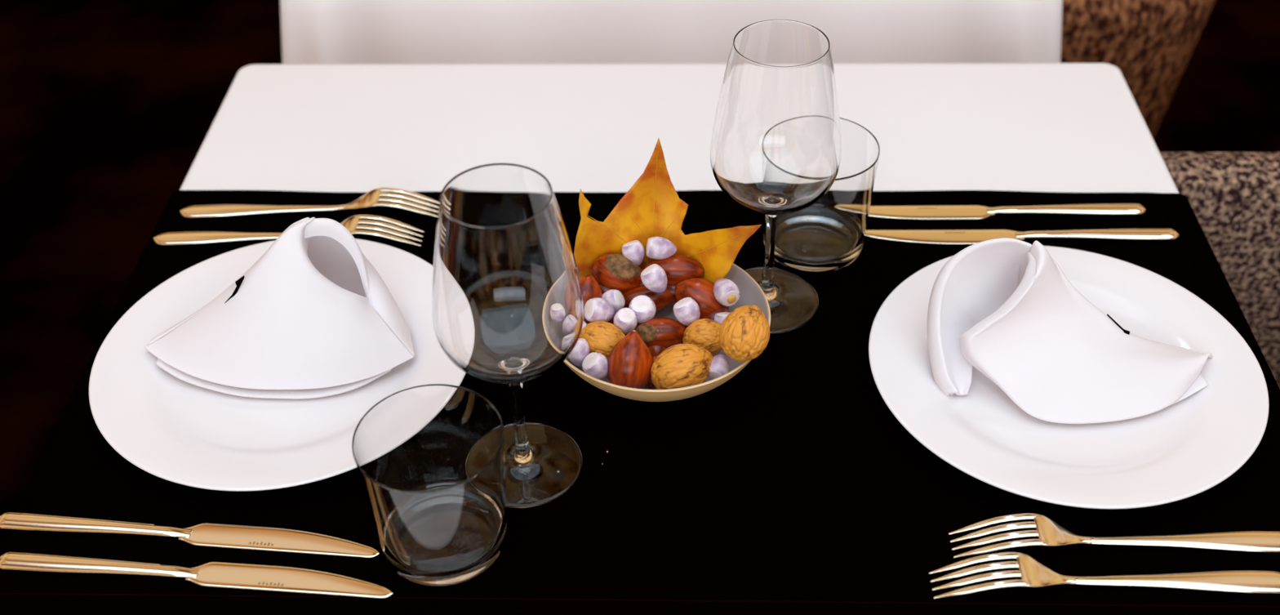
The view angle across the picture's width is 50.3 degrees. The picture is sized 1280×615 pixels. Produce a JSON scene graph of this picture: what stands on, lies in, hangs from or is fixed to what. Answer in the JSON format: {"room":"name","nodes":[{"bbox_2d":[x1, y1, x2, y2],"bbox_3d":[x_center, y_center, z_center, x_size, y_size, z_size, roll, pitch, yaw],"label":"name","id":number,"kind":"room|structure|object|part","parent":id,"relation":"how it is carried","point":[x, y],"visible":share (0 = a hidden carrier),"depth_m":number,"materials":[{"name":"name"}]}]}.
{"room":"restaurant dining room","nodes":[
{"label":"restaurant dining room","id":0,"kind":"room"},
{"bbox_2d":[0,0,1279,537],"bbox_3d":[0.047,0.023,2.220,6.000,0.050,7.000,0,40,2],"label":"floor","id":1,"kind":"structure","parent":0,"point":[108,108],"depth_m":2.63,"materials":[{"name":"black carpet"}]},
{"bbox_2d":[1060,0,1215,137],"bbox_3d":[0.467,-0.262,1.946,0.455,0.724,0.631,0,40,2],"label":"armchair","id":2,"kind":"object","parent":1,"relation":"on","point":[1152,43],"visible":0.06,"depth_m":1.52,"materials":[{"name":"brown fabric"}]},
{"bbox_2d":[1159,151,1279,388],"bbox_3d":[0.762,0.332,1.244,0.569,0.705,0.684,0,40,2],"label":"armchair","id":3,"kind":"object","parent":1,"relation":"on","point":[1234,197],"visible":0.03,"depth_m":1.27,"materials":[{"name":"fabric"}]},
{"bbox_3d":[0.029,0.339,1.221,0.841,0.746,0.890,0,40,2],"label":"dining table","id":4,"kind":"object","parent":1,"relation":"on","visible":0},
{"bbox_2d":[179,62,1178,193],"bbox_3d":[0.025,0.158,1.069,0.863,0.280,0.912,0,40,2],"label":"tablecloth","id":5,"kind":"object","parent":4,"relation":"on","point":[1064,127],"visible":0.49,"depth_m":1.24,"materials":[{"name":"white fabric"}]},
{"bbox_2d":[0,190,1279,614],"bbox_3d":[0.025,0.147,1.065,0.886,0.263,0.455,0,40,2],"label":"table runner","id":6,"kind":"object","parent":5,"relation":"on","point":[790,485],"visible":0.5,"depth_m":0.89,"materials":[{"name":"black fabric"}]},
{"bbox_2d":[0,511,379,558],"bbox_3d":[-0.289,0.143,0.869,0.253,0.007,0.019,3,40,5],"label":"table knife","id":7,"kind":"object","parent":6,"relation":"on","point":[203,534],"visible":1,"depth_m":0.87,"materials":[{"name":"gold metal"}]},
{"bbox_3d":[-0.350,0.141,0.873,0.129,0.007,0.014,3,40,5],"label":"handle","id":8,"kind":"part","parent":7,"relation":"part of","materials":[{"name":"gold metal"}]},
{"bbox_3d":[-0.227,0.147,0.864,0.130,0.002,0.019,3,40,5],"label":"blade","id":9,"kind":"part","parent":7,"relation":"part of","materials":[{"name":"gold metal"}]},
{"bbox_2d":[0,551,393,598],"bbox_3d":[-0.276,0.164,0.844,0.253,0.007,0.019,3,40,5],"label":"table knife","id":10,"kind":"object","parent":6,"relation":"on","point":[211,574],"visible":1,"depth_m":0.84,"materials":[{"name":"gold metal"}]},
{"bbox_3d":[-0.338,0.161,0.848,0.129,0.007,0.014,3,40,5],"label":"handle","id":11,"kind":"part","parent":10,"relation":"part of","materials":[{"name":"gold metal"}]},
{"bbox_3d":[-0.215,0.167,0.839,0.130,0.002,0.019,3,40,5],"label":"blade","id":12,"kind":"part","parent":10,"relation":"part of","materials":[{"name":"gold metal"}]},
{"bbox_2d":[88,238,465,490],"bbox_3d":[-0.255,0.037,0.985,0.270,0.019,0.270,0,40,2],"label":"dinner plate","id":13,"kind":"object","parent":6,"relation":"on","point":[172,428],"visible":0.58,"depth_m":0.95,"materials":[{"name":"white ceramic"}]},
{"bbox_2d":[144,217,414,398],"bbox_3d":[-0.259,-0.009,0.969,0.195,0.095,0.114,0,40,2],"label":"napkin","id":14,"kind":"object","parent":13,"relation":"on","point":[313,317],"visible":1,"depth_m":0.96,"materials":[{"name":"white fabric"}]},
{"bbox_2d":[153,214,424,246],"bbox_3d":[-0.286,-0.061,1.103,0.218,0.017,0.025,-1,40,1],"label":"fork","id":15,"kind":"object","parent":6,"relation":"on","point":[351,224],"visible":0.76,"depth_m":1.10,"materials":[{"name":"gold metal"}]},
{"bbox_3d":[-0.328,-0.057,1.107,0.132,0.006,0.017,-1,40,1],"label":"handle","id":16,"kind":"part","parent":15,"relation":"part of","materials":[{"name":"gold metal"}]},
{"bbox_2d":[180,187,439,218],"bbox_3d":[-0.274,-0.085,1.131,0.218,0.017,0.025,-1,40,1],"label":"fork","id":17,"kind":"object","parent":6,"relation":"on","point":[371,198],"visible":0.96,"depth_m":1.13,"materials":[{"name":"gold metal"}]},
{"bbox_3d":[-0.316,-0.081,1.135,0.132,0.006,0.017,-1,40,1],"label":"handle","id":18,"kind":"part","parent":17,"relation":"part of","materials":[{"name":"gold metal"}]},
{"bbox_2d":[351,383,506,586],"bbox_3d":[-0.124,0.111,0.835,0.089,0.094,0.089,0,40,2],"label":"tumbler","id":19,"kind":"object","parent":6,"relation":"on","point":[429,459],"visible":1,"depth_m":0.83,"materials":[{"name":"clear glass"}]},
{"bbox_2d":[431,163,583,507],"bbox_3d":[-0.079,0.021,0.842,0.091,0.221,0.091,12,42,16],"label":"wine glass","id":20,"kind":"object","parent":6,"relation":"on","point":[508,306],"visible":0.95,"depth_m":0.79,"materials":[{"name":"clear glass"}]},
{"bbox_2d":[564,263,770,401],"bbox_3d":[0.012,0.021,0.979,0.160,0.044,0.160,7,41,9],"label":"bowl","id":21,"kind":"object","parent":6,"relation":"on","point":[751,293],"visible":0.24,"depth_m":0.93,"materials":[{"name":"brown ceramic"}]},
{"bbox_2d":[568,337,589,366],"bbox_3d":[-0.043,0.030,0.949,0.017,0.020,0.017,19,44,23],"label":"nut","id":22,"kind":"object","parent":21,"relation":"in","point":[581,349],"visible":0.66,"depth_m":0.94,"materials":[{"name":"white food"}]},
{"bbox_2d":[581,321,586,330],"bbox_3d":[-0.045,0.015,0.965,0.015,0.017,0.016,15,43,19],"label":"nut","id":23,"kind":"object","parent":21,"relation":"in","point":[584,324],"visible":0.17,"depth_m":0.96,"materials":[{"name":"white food"}]},
{"bbox_2d":[583,315,590,324],"bbox_3d":[-0.039,0.014,0.979,0.021,0.021,0.019,16,43,20],"label":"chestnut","id":24,"kind":"object","parent":21,"relation":"in","point":[585,320],"visible":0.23,"depth_m":0.97,"materials":[{"name":"food"}]},
{"bbox_2d":[578,274,602,307],"bbox_3d":[-0.040,-0.006,0.986,0.026,0.029,0.023,-31,48,-30],"label":"chestnut","id":25,"kind":"object","parent":21,"relation":"in","point":[590,288],"visible":0.49,"depth_m":0.98,"materials":[{"name":"brown food"}]},
{"bbox_2d":[582,351,607,379],"bbox_3d":[-0.030,0.041,0.942,0.019,0.020,0.019,23,46,26],"label":"nut","id":26,"kind":"object","parent":21,"relation":"in","point":[594,364],"visible":0.96,"depth_m":0.94,"materials":[{"name":"white food"}]},
{"bbox_2d":[583,297,614,322],"bbox_3d":[-0.029,0.002,0.972,0.022,0.020,0.019,-11,41,-12],"label":"nut","id":27,"kind":"object","parent":21,"relation":"in","point":[597,308],"visible":1,"depth_m":0.96,"materials":[{"name":"white food"}]},
{"bbox_2d":[578,320,625,358],"bbox_3d":[-0.026,0.025,0.964,0.036,0.031,0.031,25,46,28],"label":"walnut","id":28,"kind":"object","parent":21,"relation":"in","point":[601,336],"visible":0.7,"depth_m":0.95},
{"bbox_2d":[599,284,625,295],"bbox_3d":[-0.023,-0.011,1.002,0.027,0.021,0.021,-12,41,-12],"label":"chestnut","id":29,"kind":"object","parent":21,"relation":"in","point":[603,289],"visible":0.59,"depth_m":0.99,"materials":[{"name":"brown food"}]},
{"bbox_2d":[601,288,625,313],"bbox_3d":[-0.020,-0.004,0.989,0.019,0.018,0.018,19,44,22],"label":"nut","id":30,"kind":"object","parent":21,"relation":"in","point":[615,297],"visible":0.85,"depth_m":0.98,"materials":[{"name":"white food"}]},
{"bbox_2d":[591,252,642,292],"bbox_3d":[-0.016,-0.025,0.999,0.037,0.029,0.028,16,43,19],"label":"chestnut","id":31,"kind":"object","parent":21,"relation":"in","point":[611,270],"visible":0.98,"depth_m":0.99,"materials":[{"name":"brown food"}]},
{"bbox_2d":[607,312,639,335],"bbox_3d":[-0.016,0.013,0.994,0.033,0.019,0.018,-4,40,-3],"label":"chestnut","id":32,"kind":"object","parent":21,"relation":"in","point":[611,321],"visible":0.04,"depth_m":0.99,"materials":[{"name":"brown food"}]},
{"bbox_2d":[613,307,637,333],"bbox_3d":[-0.010,0.011,0.969,0.017,0.020,0.017,18,44,22],"label":"nut","id":33,"kind":"object","parent":21,"relation":"in","point":[625,318],"visible":0.99,"depth_m":0.96,"materials":[{"name":"white food"}]},
{"bbox_2d":[607,329,653,388],"bbox_3d":[-0.008,0.039,0.941,0.033,0.038,0.031,-29,47,-29],"label":"chestnut","id":34,"kind":"object","parent":21,"relation":"in","point":[630,361],"visible":0.79,"depth_m":0.93,"materials":[{"name":"brown food"}]},
{"bbox_2d":[622,240,644,265],"bbox_3d":[-0.005,-0.041,0.998,0.017,0.019,0.016,20,44,23],"label":"nut","id":35,"kind":"object","parent":21,"relation":"in","point":[633,251],"visible":1,"depth_m":0.99,"materials":[{"name":"white food"}]},
{"bbox_2d":[628,294,656,323],"bbox_3d":[0.002,0.003,0.975,0.020,0.020,0.020,19,44,22],"label":"nut","id":36,"kind":"object","parent":21,"relation":"in","point":[643,306],"visible":1,"depth_m":0.97,"materials":[{"name":"white food"}]},
{"bbox_2d":[623,284,672,311],"bbox_3d":[0.004,-0.006,1.002,0.045,0.021,0.020,-5,40,-5],"label":"chestnut","id":37,"kind":"object","parent":21,"relation":"in","point":[661,300],"visible":0.55,"depth_m":0.99,"materials":[{"name":"brown food"}]},
{"bbox_2d":[640,263,666,292],"bbox_3d":[0.010,-0.021,0.977,0.020,0.021,0.018,20,44,23],"label":"nut","id":38,"kind":"object","parent":37,"relation":"on","point":[654,277],"visible":1,"depth_m":0.97,"materials":[{"name":"white food"}]},
{"bbox_2d":[646,355,657,387],"bbox_3d":[0.009,0.045,0.959,0.017,0.018,0.015,-31,48,-30],"label":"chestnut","id":39,"kind":"object","parent":21,"relation":"in","point":[650,384],"visible":0.16,"depth_m":0.96,"materials":[{"name":"brown food"}]},
{"bbox_2d":[648,345,666,355],"bbox_3d":[0.012,0.033,0.971,0.017,0.020,0.018,21,45,24],"label":"chestnut","id":40,"kind":"object","parent":21,"relation":"in","point":[656,350],"visible":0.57,"depth_m":0.96,"materials":[{"name":"brown food"}]},
{"bbox_2d":[634,316,685,348],"bbox_3d":[0.014,0.019,0.974,0.040,0.024,0.023,-5,40,-4],"label":"chestnut","id":41,"kind":"object","parent":21,"relation":"in","point":[666,332],"visible":0.78,"depth_m":0.96,"materials":[{"name":"brown food"}]},
{"bbox_2d":[646,236,676,259],"bbox_3d":[0.016,-0.043,0.994,0.022,0.017,0.017,-5,40,-4],"label":"nut","id":42,"kind":"object","parent":21,"relation":"in","point":[657,247],"visible":1,"depth_m":0.99,"materials":[{"name":"white food"}]},
{"bbox_2d":[573,137,761,283],"bbox_3d":[0.019,-0.063,0.988,0.135,0.112,0.048,0,40,2],"label":"maple leaf","id":43,"kind":"object","parent":21,"relation":"in","point":[652,206],"visible":0.86,"depth_m":0.99,"materials":[{"name":"orange"}]},
{"bbox_2d":[666,284,676,304],"bbox_3d":[0.026,-0.012,1.006,0.034,0.019,0.018,-5,40,-4],"label":"chestnut","id":44,"kind":"object","parent":21,"relation":"in","point":[670,287],"visible":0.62,"depth_m":1.00,"materials":[{"name":"brown food"}]},
{"bbox_2d":[644,253,704,284],"bbox_3d":[0.025,-0.027,1.000,0.044,0.022,0.022,3,40,5],"label":"chestnut","id":45,"kind":"object","parent":21,"relation":"in","point":[677,268],"visible":0.83,"depth_m":0.99,"materials":[{"name":"brown food"}]},
{"bbox_2d":[650,343,713,389],"bbox_3d":[0.029,0.042,0.936,0.044,0.036,0.034,-6,40,-6],"label":"walnut","id":46,"kind":"object","parent":21,"relation":"in","point":[679,365],"visible":0.78,"depth_m":0.92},
{"bbox_2d":[673,297,700,325],"bbox_3d":[0.033,0.003,0.968,0.019,0.021,0.018,16,43,20],"label":"nut","id":47,"kind":"object","parent":21,"relation":"in","point":[686,310],"visible":1,"depth_m":0.96,"materials":[{"name":"white food"}]},
{"bbox_2d":[674,277,728,319],"bbox_3d":[0.045,-0.005,0.992,0.040,0.030,0.029,21,45,24],"label":"chestnut","id":48,"kind":"object","parent":21,"relation":"in","point":[700,290],"visible":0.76,"depth_m":0.98,"materials":[{"name":"brown food"}]},
{"bbox_2d":[682,318,721,355],"bbox_3d":[0.046,0.022,0.964,0.030,0.028,0.029,31,49,32],"label":"walnut","id":49,"kind":"object","parent":21,"relation":"in","point":[704,333],"visible":0.66,"depth_m":0.95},
{"bbox_2d":[703,308,728,319],"bbox_3d":[0.054,0.009,0.989,0.022,0.022,0.019,-10,41,-11],"label":"chestnut","id":50,"kind":"object","parent":21,"relation":"in","point":[711,316],"visible":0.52,"depth_m":0.98,"materials":[{"name":"brown food"}]},
{"bbox_2d":[708,354,729,379],"bbox_3d":[0.054,0.041,0.937,0.016,0.016,0.018,17,43,21],"label":"nut","id":51,"kind":"object","parent":21,"relation":"in","point":[720,366],"visible":0.9,"depth_m":0.93,"materials":[{"name":"white food"}]},
{"bbox_2d":[714,311,729,324],"bbox_3d":[0.060,0.010,0.983,0.014,0.016,0.014,11,41,14],"label":"nut","id":52,"kind":"object","parent":21,"relation":"in","point":[719,317],"visible":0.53,"depth_m":0.98,"materials":[{"name":"white food"}]},
{"bbox_2d":[713,278,739,306],"bbox_3d":[0.062,-0.012,0.981,0.018,0.018,0.024,-9,41,-10],"label":"nut","id":53,"kind":"object","parent":21,"relation":"in","point":[726,291],"visible":1,"depth_m":0.97,"materials":[{"name":"white food"}]},
{"bbox_2d":[719,304,769,361],"bbox_3d":[0.070,0.018,0.918,0.033,0.036,0.036,23,46,26],"label":"walnut","id":54,"kind":"object","parent":21,"relation":"in","point":[744,332],"visible":1,"depth_m":0.91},
{"bbox_2d":[710,19,840,333],"bbox_3d":[0.095,-0.090,0.970,0.091,0.221,0.091,-12,41,-12],"label":"wine glass","id":55,"kind":"object","parent":6,"relation":"on","point":[775,144],"visible":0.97,"depth_m":0.92,"materials":[{"name":"clear glass"}]},
{"bbox_2d":[762,117,879,272],"bbox_3d":[0.138,-0.087,1.064,0.089,0.094,0.089,0,40,2],"label":"tumbler","id":56,"kind":"object","parent":6,"relation":"on","point":[827,235],"visible":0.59,"depth_m":1.04,"materials":[{"name":"clear glass"}]},
{"bbox_2d":[868,203,1145,219],"bbox_3d":[0.287,-0.079,1.119,0.253,0.007,0.019,0,40,1],"label":"table knife","id":57,"kind":"object","parent":6,"relation":"on","point":[939,211],"visible":0.92,"depth_m":1.12,"materials":[{"name":"gold metal"}]},
{"bbox_3d":[0.226,-0.078,1.121,0.130,0.002,0.019,0,40,1],"label":"blade","id":58,"kind":"part","parent":57,"relation":"part of","materials":[{"name":"gold metal"}]},
{"bbox_3d":[0.349,-0.080,1.118,0.129,0.007,0.014,0,40,1],"label":"handle","id":59,"kind":"part","parent":57,"relation":"part of","materials":[{"name":"gold metal"}]},
{"bbox_2d":[864,228,1178,244],"bbox_3d":[0.304,-0.057,1.093,0.253,0.007,0.019,0,40,1],"label":"table knife","id":60,"kind":"object","parent":6,"relation":"on","point":[946,237],"visible":0.94,"depth_m":1.09,"materials":[{"name":"gold metal"}]},
{"bbox_3d":[0.242,-0.056,1.095,0.130,0.002,0.019,0,40,1],"label":"blade","id":61,"kind":"part","parent":60,"relation":"part of","materials":[{"name":"gold metal"}]},
{"bbox_3d":[0.366,-0.058,1.092,0.129,0.007,0.014,0,40,1],"label":"handle","id":62,"kind":"part","parent":60,"relation":"part of","materials":[{"name":"gold metal"}]},
{"bbox_2d":[868,245,1269,508],"bbox_3d":[0.297,0.045,0.961,0.270,0.019,0.270,0,40,2],"label":"dinner plate","id":63,"kind":"object","parent":6,"relation":"on","point":[1184,448],"visible":0.74,"depth_m":0.93,"materials":[{"name":"white ceramic"}]},
{"bbox_2d":[926,237,1213,423],"bbox_3d":[0.302,0.014,0.936,0.202,0.096,0.106,0,40,2],"label":"napkin","id":64,"kind":"object","parent":63,"relation":"on","point":[1004,308],"visible":1,"depth_m":0.94,"materials":[{"name":"white fabric"}]},
{"bbox_2d":[928,551,1279,599],"bbox_3d":[0.286,0.163,0.822,0.218,0.017,0.025,0,40,1],"label":"fork","id":65,"kind":"object","parent":6,"relation":"on","point":[1032,572],"visible":1,"depth_m":0.82,"materials":[{"name":"gold metal"}]},
{"bbox_3d":[0.329,0.166,0.824,0.132,0.006,0.017,0,40,1],"label":"handle","id":66,"kind":"part","parent":65,"relation":"part of","materials":[{"name":"gold metal"}]},
{"bbox_2d":[948,512,1279,558],"bbox_3d":[0.303,0.142,0.846,0.218,0.017,0.025,0,40,1],"label":"fork","id":67,"kind":"object","parent":6,"relation":"on","point":[1049,532],"visible":1,"depth_m":0.84,"materials":[{"name":"gold metal"}]},
{"bbox_3d":[0.346,0.146,0.848,0.132,0.006,0.017,0,40,1],"label":"handle","id":68,"kind":"part","parent":67,"relation":"part of","materials":[{"name":"gold metal"}]},
{"bbox_3d":[0.046,-0.334,2.025,0.797,0.746,0.840,0,40,2],"label":"dining table","id":69,"kind":"object","parent":1,"relation":"on","visible":0},
{"bbox_2d":[280,0,1062,64],"bbox_3d":[0.043,-0.473,1.876,0.932,0.348,0.891,0,40,2],"label":"bench","id":70,"kind":"object","parent":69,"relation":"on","point":[314,32],"visible":0.2,"depth_m":1.48,"materials":[{"name":"white fabric"}]}
]}

